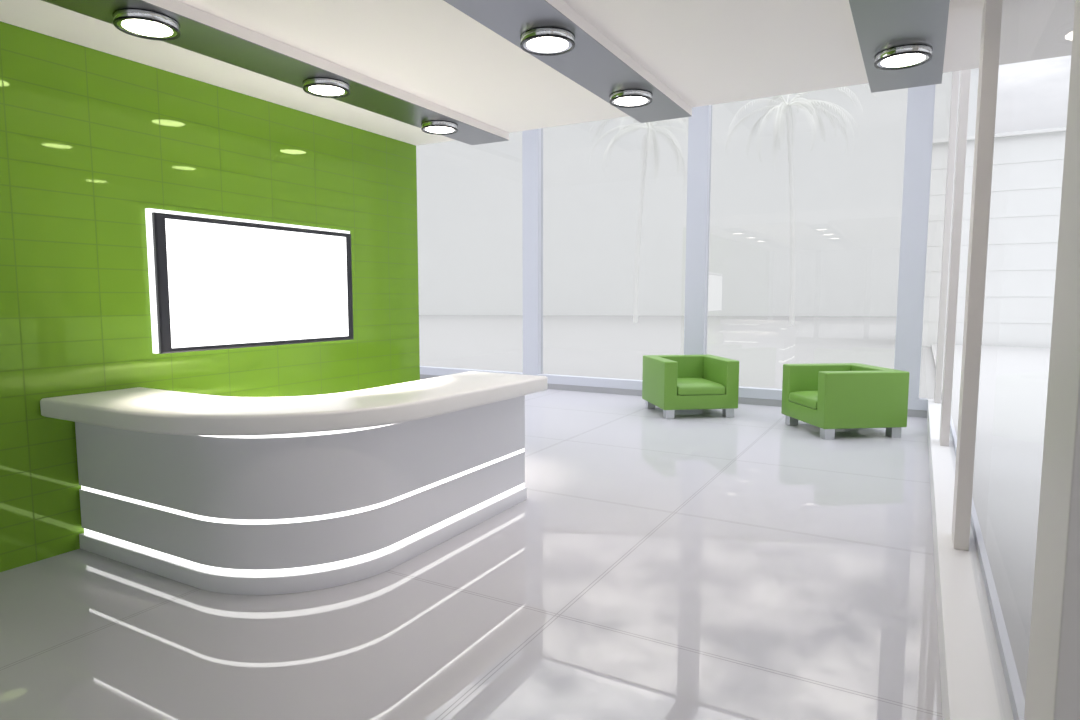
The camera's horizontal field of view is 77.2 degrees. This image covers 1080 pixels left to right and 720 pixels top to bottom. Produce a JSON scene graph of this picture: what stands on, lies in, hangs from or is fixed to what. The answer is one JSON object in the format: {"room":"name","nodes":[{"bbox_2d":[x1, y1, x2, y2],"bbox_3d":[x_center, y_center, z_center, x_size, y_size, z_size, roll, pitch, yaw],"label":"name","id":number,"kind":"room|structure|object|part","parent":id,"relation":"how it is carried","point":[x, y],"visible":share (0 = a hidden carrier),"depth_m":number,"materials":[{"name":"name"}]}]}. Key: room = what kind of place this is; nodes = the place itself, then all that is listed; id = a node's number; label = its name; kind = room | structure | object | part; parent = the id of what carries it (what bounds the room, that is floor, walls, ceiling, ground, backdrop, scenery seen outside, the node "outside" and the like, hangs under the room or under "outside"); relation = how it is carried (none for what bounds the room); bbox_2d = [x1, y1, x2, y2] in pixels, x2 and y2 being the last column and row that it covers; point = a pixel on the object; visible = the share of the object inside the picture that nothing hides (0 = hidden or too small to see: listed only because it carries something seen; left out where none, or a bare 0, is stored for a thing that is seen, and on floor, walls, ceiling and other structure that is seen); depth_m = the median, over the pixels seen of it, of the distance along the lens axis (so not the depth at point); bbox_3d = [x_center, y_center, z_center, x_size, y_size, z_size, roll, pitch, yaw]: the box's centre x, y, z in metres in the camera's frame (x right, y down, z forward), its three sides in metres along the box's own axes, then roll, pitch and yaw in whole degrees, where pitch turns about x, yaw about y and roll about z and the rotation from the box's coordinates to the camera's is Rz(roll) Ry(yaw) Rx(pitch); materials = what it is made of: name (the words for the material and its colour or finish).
{"room":"reception lobby","nodes":[
{"label":"reception lobby","id":0,"kind":"room"},
{"bbox_2d":[0,21,419,571],"bbox_3d":[-3.849,-0.278,3.259,0.150,3.338,9.940,3,6,29],"label":"wall","id":1,"kind":"structure","parent":0,"point":[91,140],"depth_m":4.74,"materials":[{"name":"green tile"}]},
{"bbox_2d":[145,208,353,353],"bbox_3d":[-2.319,-0.644,5.725,0.082,1.044,1.955,3,6,29],"label":"wall screen","id":2,"kind":"object","parent":1,"relation":"attached to","point":[216,282],"visible":1,"depth_m":5.49,"materials":[{"name":"white plastic"}]},
{"bbox_2d":[0,379,942,719],"bbox_3d":[-2.978,1.263,5.768,11.470,0.200,15.300,3,6,29],"label":"floor","id":3,"kind":"structure","parent":0,"point":[697,564],"depth_m":3.66,"materials":[{"name":"tile"}]},
{"bbox_2d":[40,371,547,594],"bbox_3d":[-1.565,0.711,4.976,2.248,1.050,2.675,3,6,29],"label":"reception desk","id":4,"kind":"object","parent":3,"relation":"on","point":[220,494],"visible":1,"depth_m":4.07,"materials":[{"name":"white plastic"}]},
{"bbox_2d":[40,371,547,435],"bbox_3d":[-1.565,0.247,4.932,2.248,0.118,2.675,3,6,29],"label":"countertop","id":5,"kind":"structure","parent":4,"relation":"on","point":[139,409],"depth_m":4.11,"materials":[{"name":"white plastic"}]},
{"bbox_3d":[-1.405,0.604,4.531,3.165,0.469,1.312,-2,6,-21],"label":"panel","id":6,"kind":"part","parent":4,"relation":"part of","materials":[{"name":"white plastic"}]},
{"bbox_3d":[-1.405,0.997,4.568,3.165,0.265,1.312,-2,6,-21],"label":"panel","id":7,"kind":"part","parent":4,"relation":"part of","materials":[{"name":"white plastic"}]},
{"bbox_2d":[642,354,738,418],"bbox_3d":[2.178,0.370,9.917,1.085,0.806,1.069,-1,5,-8],"label":"armchair","id":8,"kind":"object","parent":3,"relation":"on","point":[670,383],"visible":1,"depth_m":9.47,"materials":[{"name":"green fabric"}]},
{"bbox_3d":[1.684,0.671,10.311,0.124,0.131,0.124,-1,5,-8],"label":"leg","id":9,"kind":"part","parent":8,"relation":"part of","materials":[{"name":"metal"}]},
{"bbox_3d":[1.732,0.311,9.850,0.186,0.676,1.065,-1,5,-8],"label":"armrest","id":10,"kind":"part","parent":8,"relation":"part of","materials":[{"name":"green fabric"}]},
{"bbox_3d":[1.804,0.751,9.468,0.124,0.131,0.124,-1,5,-8],"label":"leg","id":11,"kind":"part","parent":8,"relation":"part of","materials":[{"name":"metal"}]},
{"bbox_3d":[2.117,0.265,10.339,0.714,0.676,0.200,-1,5,-8],"label":"backrest","id":12,"kind":"part","parent":8,"relation":"part of","materials":[{"name":"green fabric"}]},
{"bbox_2d":[677,378,724,394],"bbox_3d":[2.192,0.370,9.816,0.691,0.149,0.865,-1,5,-8],"label":"seat cushion","id":13,"kind":"object","parent":8,"relation":"on","point":[685,386],"depth_m":9.43,"materials":[{"name":"green fabric"}]},
{"bbox_3d":[2.192,0.549,9.837,0.714,0.205,0.864,-1,5,-8],"label":"seat","id":14,"kind":"part","parent":8,"relation":"part of","materials":[{"name":"green fabric"}]},
{"bbox_3d":[2.623,0.299,9.976,0.186,0.676,1.065,-1,5,-8],"label":"armrest","id":15,"kind":"part","parent":8,"relation":"part of","materials":[{"name":"green fabric"}]},
{"bbox_3d":[2.671,0.740,9.591,0.124,0.131,0.124,-1,5,-8],"label":"leg","id":16,"kind":"part","parent":8,"relation":"part of","materials":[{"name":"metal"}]},
{"bbox_2d":[781,363,909,438],"bbox_3d":[3.827,0.496,8.581,1.069,0.806,1.085,-1,5,-7],"label":"armchair","id":17,"kind":"object","parent":3,"relation":"on","point":[829,397],"visible":1,"depth_m":8.07,"materials":[{"name":"green fabric"}]},
{"bbox_3d":[3.352,0.796,8.996,0.124,0.131,0.124,-1,5,-7],"label":"leg","id":18,"kind":"part","parent":17,"relation":"part of","materials":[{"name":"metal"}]},
{"bbox_3d":[3.729,0.667,8.586,0.864,0.205,0.714,-1,5,-7],"label":"seat","id":19,"kind":"part","parent":17,"relation":"part of","materials":[{"name":"green fabric"}]},
{"bbox_2d":[789,391,817,408],"bbox_3d":[3.725,0.488,8.569,0.865,0.149,0.691,-1,5,-7],"label":"seat cushion","id":20,"kind":"object","parent":17,"relation":"on","point":[802,399],"depth_m":8.53,"materials":[{"name":"green fabric"}]},
{"bbox_3d":[3.776,0.390,9.020,1.065,0.676,0.186,-1,5,-7],"label":"armrest","id":21,"kind":"part","parent":17,"relation":"part of","materials":[{"name":"green fabric"}]},
{"bbox_3d":[3.455,0.878,8.131,0.124,0.131,0.124,-1,5,-7],"label":"leg","id":22,"kind":"part","parent":17,"relation":"part of","materials":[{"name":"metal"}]},
{"bbox_3d":[3.882,0.474,8.131,1.065,0.676,0.186,-1,5,-7],"label":"armrest","id":23,"kind":"part","parent":17,"relation":"part of","materials":[{"name":"green fabric"}]},
{"bbox_3d":[4.258,0.427,8.626,0.200,0.676,0.714,-1,5,-7],"label":"backrest","id":24,"kind":"part","parent":17,"relation":"part of","materials":[{"name":"green fabric"}]},
{"bbox_3d":[4.304,0.869,8.231,0.124,0.131,0.124,-1,5,-7],"label":"leg","id":25,"kind":"part","parent":17,"relation":"part of","materials":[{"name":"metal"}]},
{"bbox_2d":[0,0,1074,145],"bbox_3d":[2.644,-1.694,-0.646,15.150,0.220,10.140,3,6,29],"label":"ceiling","id":26,"kind":"structure","parent":0,"point":[706,52],"depth_m":4.43,"materials":[{"name":"paint"}]},
{"bbox_2d":[42,0,508,144],"bbox_3d":[-2.915,-1.857,2.640,0.457,0.076,9.837,3,6,29],"label":"ceiling panel","id":27,"kind":"object","parent":26,"relation":"attached to","point":[202,32],"visible":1,"depth_m":4.54,"materials":[{"name":"paint"}]},
{"bbox_2d":[112,8,180,40],"bbox_3d":[-2.237,-1.907,3.850,0.334,0.052,0.334,3,6,29],"label":"ceiling lamp","id":28,"kind":"object","parent":27,"relation":"attached to","point":[141,23],"visible":1,"depth_m":3.80,"materials":[{"name":"silver metal"}]},
{"bbox_3d":[-2.237,-1.930,3.848,0.334,0.005,0.334,3,6,29],"label":"trim","id":29,"kind":"part","parent":28,"relation":"part of","materials":[{"name":"silver metal"}]},
{"bbox_2d":[121,19,172,36],"bbox_3d":[-2.237,-1.894,3.851,0.253,0.007,0.253,3,6,29],"label":"diffuser","id":30,"kind":"object","parent":28,"relation":"attached to","point":[136,27],"depth_m":3.86,"materials":[{"name":"white plastic"}]},
{"bbox_2d":[303,77,349,97],"bbox_3d":[-1.583,-2.016,5.011,0.334,0.052,0.334,3,6,29],"label":"ceiling lamp","id":31,"kind":"object","parent":27,"relation":"attached to","point":[324,87],"visible":1,"depth_m":4.95,"materials":[{"name":"silver metal"}]},
{"bbox_3d":[-1.583,-2.039,5.009,0.334,0.005,0.334,3,6,29],"label":"trim","id":32,"kind":"part","parent":31,"relation":"part of","materials":[{"name":"silver metal"}]},
{"bbox_2d":[309,85,343,94],"bbox_3d":[-1.583,-2.003,5.012,0.253,0.007,0.253,3,6,29],"label":"diffuser","id":33,"kind":"object","parent":31,"relation":"attached to","point":[315,89],"depth_m":5.02,"materials":[{"name":"white plastic"}]},
{"bbox_2d":[421,120,457,134],"bbox_3d":[-0.919,-2.127,6.190,0.334,0.052,0.334,3,6,29],"label":"ceiling lamp","id":34,"kind":"object","parent":27,"relation":"attached to","point":[436,127],"visible":1,"depth_m":6.12,"materials":[{"name":"silver metal"}]},
{"bbox_3d":[-0.919,-2.150,6.188,0.334,0.005,0.334,3,6,29],"label":"trim","id":35,"kind":"part","parent":34,"relation":"part of","materials":[{"name":"silver metal"}]},
{"bbox_3d":[-0.919,-2.107,6.192,0.332,0.012,0.332,3,6,29],"label":"trim","id":36,"kind":"part","parent":34,"relation":"part of","materials":[{"name":"silver metal"}]},
{"bbox_2d":[426,127,453,132],"bbox_3d":[-0.919,-2.114,6.191,0.253,0.007,0.253,3,6,29],"label":"diffuser","id":37,"kind":"object","parent":34,"relation":"attached to","point":[428,129],"depth_m":6.22,"materials":[{"name":"white plastic"}]},
{"bbox_2d":[444,0,691,122],"bbox_3d":[-1.286,-1.770,1.731,0.468,0.076,9.837,3,6,29],"label":"ceiling panel","id":38,"kind":"object","parent":26,"relation":"attached to","point":[595,63],"visible":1,"depth_m":4.42,"materials":[{"name":"paint"}]},
{"bbox_2d":[520,27,574,55],"bbox_3d":[0.046,-1.929,4.102,0.334,0.052,0.334,3,6,29],"label":"ceiling lamp","id":39,"kind":"object","parent":38,"relation":"attached to","point":[541,41],"visible":1,"depth_m":4.05,"materials":[{"name":"silver metal"}]},
{"bbox_3d":[0.046,-1.952,4.100,0.334,0.005,0.334,3,6,29],"label":"trim","id":40,"kind":"part","parent":39,"relation":"part of","materials":[{"name":"silver metal"}]},
{"bbox_2d":[527,37,567,51],"bbox_3d":[0.046,-1.917,4.103,0.253,0.007,0.253,3,6,29],"label":"diffuser","id":41,"kind":"object","parent":39,"relation":"attached to","point":[541,44],"depth_m":4.10,"materials":[{"name":"white plastic"}]},
{"bbox_3d":[-1.286,-1.772,1.730,0.468,0.072,9.837,3,6,29],"label":"panel","id":42,"kind":"part","parent":38,"relation":"part of","materials":[{"name":"paint"}]},
{"bbox_2d":[609,89,652,107],"bbox_3d":[0.710,-2.040,5.281,0.334,0.052,0.334,3,6,29],"label":"ceiling lamp","id":43,"kind":"object","parent":38,"relation":"attached to","point":[627,98],"visible":1,"depth_m":5.21,"materials":[{"name":"silver metal"}]},
{"bbox_3d":[0.710,-2.063,5.279,0.334,0.005,0.334,3,6,29],"label":"trim","id":44,"kind":"part","parent":43,"relation":"part of","materials":[{"name":"silver metal"}]},
{"bbox_2d":[615,97,646,105],"bbox_3d":[0.710,-2.027,5.282,0.253,0.007,0.253,3,6,29],"label":"diffuser","id":45,"kind":"object","parent":43,"relation":"attached to","point":[623,101],"depth_m":5.29,"materials":[{"name":"white plastic"}]},
{"bbox_2d":[849,0,949,92],"bbox_3d":[0.349,-1.684,0.818,0.467,0.076,9.837,3,6,29],"label":"ceiling panel","id":46,"kind":"object","parent":26,"relation":"attached to","point":[880,25],"visible":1,"depth_m":4.02,"materials":[{"name":"paint"}]},
{"bbox_2d":[874,44,932,69],"bbox_3d":[2.345,-1.953,4.369,0.334,0.052,0.334,3,6,29],"label":"ceiling lamp","id":47,"kind":"object","parent":46,"relation":"attached to","point":[911,55],"visible":1,"depth_m":4.32,"materials":[{"name":"silver metal"}]},
{"bbox_2d":[881,54,924,66],"bbox_3d":[2.345,-1.941,4.370,0.253,0.007,0.253,3,6,29],"label":"diffuser","id":48,"kind":"object","parent":47,"relation":"attached to","point":[905,60],"depth_m":4.37,"materials":[{"name":"white plastic"}]},
{"bbox_3d":[2.345,-1.976,4.366,0.334,0.005,0.334,3,6,29],"label":"trim","id":49,"kind":"part","parent":47,"relation":"part of","materials":[{"name":"silver metal"}]},
{"bbox_2d":[420,84,935,417],"bbox_3d":[0.700,-2.085,12.008,11.500,5.300,0.200,3,6,29],"label":"window","id":50,"kind":"structure","parent":0,"point":[921,99],"depth_m":10.79,"materials":[{"name":"white metal"}]},
{"bbox_3d":[0.575,0.369,12.285,11.238,0.156,0.160,3,6,29],"label":"rail","id":51,"kind":"part","parent":50,"relation":"part of","materials":[{"name":"white metal"}]},
{"bbox_2d":[927,0,1079,719],"bbox_3d":[1.968,-1.274,2.825,0.252,5.410,15.040,3,6,29],"label":"window","id":52,"kind":"structure","parent":0,"point":[979,677],"depth_m":2.73,"materials":[{"name":"white paint"}]},
{"bbox_3d":[5.544,-1.912,9.192,0.075,5.011,0.300,3,6,29],"label":"post","id":53,"kind":"part","parent":52,"relation":"part of","materials":[{"name":"white metal"}]},
{"bbox_3d":[4.043,-1.662,6.526,0.075,5.011,0.300,3,6,29],"label":"post","id":54,"kind":"part","parent":52,"relation":"part of","materials":[{"name":"white metal"}]},
{"bbox_3d":[1.958,1.299,3.073,0.232,0.239,15.040,3,6,29],"label":"sill","id":55,"kind":"part","parent":52,"relation":"part of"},
{"bbox_3d":[2.512,-0.455,3.897,0.075,3.099,0.300,3,6,29],"label":"post","id":56,"kind":"part","parent":52,"relation":"part of","materials":[{"name":"white metal"}]},
{"bbox_3d":[2.018,1.157,2.974,0.032,0.063,14.950,3,6,29],"label":"rail","id":57,"kind":"part","parent":52,"relation":"part of","materials":[{"name":"grey metal"}]},
{"bbox_3d":[0.998,-0.202,1.210,0.075,3.099,0.300,3,6,29],"label":"post","id":58,"kind":"part","parent":52,"relation":"part of","materials":[{"name":"white metal"}]},
{"label":"outside","id":59,"kind":"structure","parent":0,"visible":0},
{"bbox_2d":[419,315,941,399],"bbox_3d":[14.773,-0.390,26.189,130.000,0.280,120.000,3,6,29],"label":"ground","id":60,"kind":"structure","parent":59,"point":[574,345],"depth_m":28.23,"materials":[{"name":"white"}]},
{"bbox_2d":[589,115,717,322],"bbox_3d":[7.889,-10.488,47.109,9.167,15.898,9.251,1,5,8],"label":"palm tree","id":61,"kind":"object","parent":60,"relation":"on","point":[647,142],"visible":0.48,"depth_m":47.97,"materials":[{"name":"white plant"}]},
{"bbox_2d":[416,68,978,316],"bbox_3d":[10.195,-16.504,72.485,63.300,23.120,12.300,1,5,6],"label":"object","id":62,"kind":"object","parent":60,"relation":"on","point":[848,207],"visible":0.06,"depth_m":66.21,"materials":[{"name":"white"}]},
{"bbox_2d":[716,84,875,324],"bbox_3d":[16.740,-10.754,45.505,10.120,16.736,9.063,3,6,29],"label":"palm tree","id":63,"kind":"object","parent":60,"relation":"on","point":[784,108],"visible":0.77,"depth_m":44.71,"materials":[{"name":"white plant"}]},
{"bbox_2d":[931,344,1050,698],"bbox_3d":[19.854,1.944,-0.750,34.690,0.110,41.800,3,6,29],"label":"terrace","id":64,"kind":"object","parent":60,"relation":"on","point":[1013,380],"visible":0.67,"depth_m":7.15,"materials":[{"name":"white"}]},
{"bbox_2d":[922,127,1065,346],"bbox_3d":[28.410,-3.996,21.625,28.300,7.770,6.300,3,6,29],"label":"clapboard building","id":65,"kind":"structure","parent":60,"relation":"on","point":[1024,218],"depth_m":24.50,"materials":[{"name":"white"}]}
]}

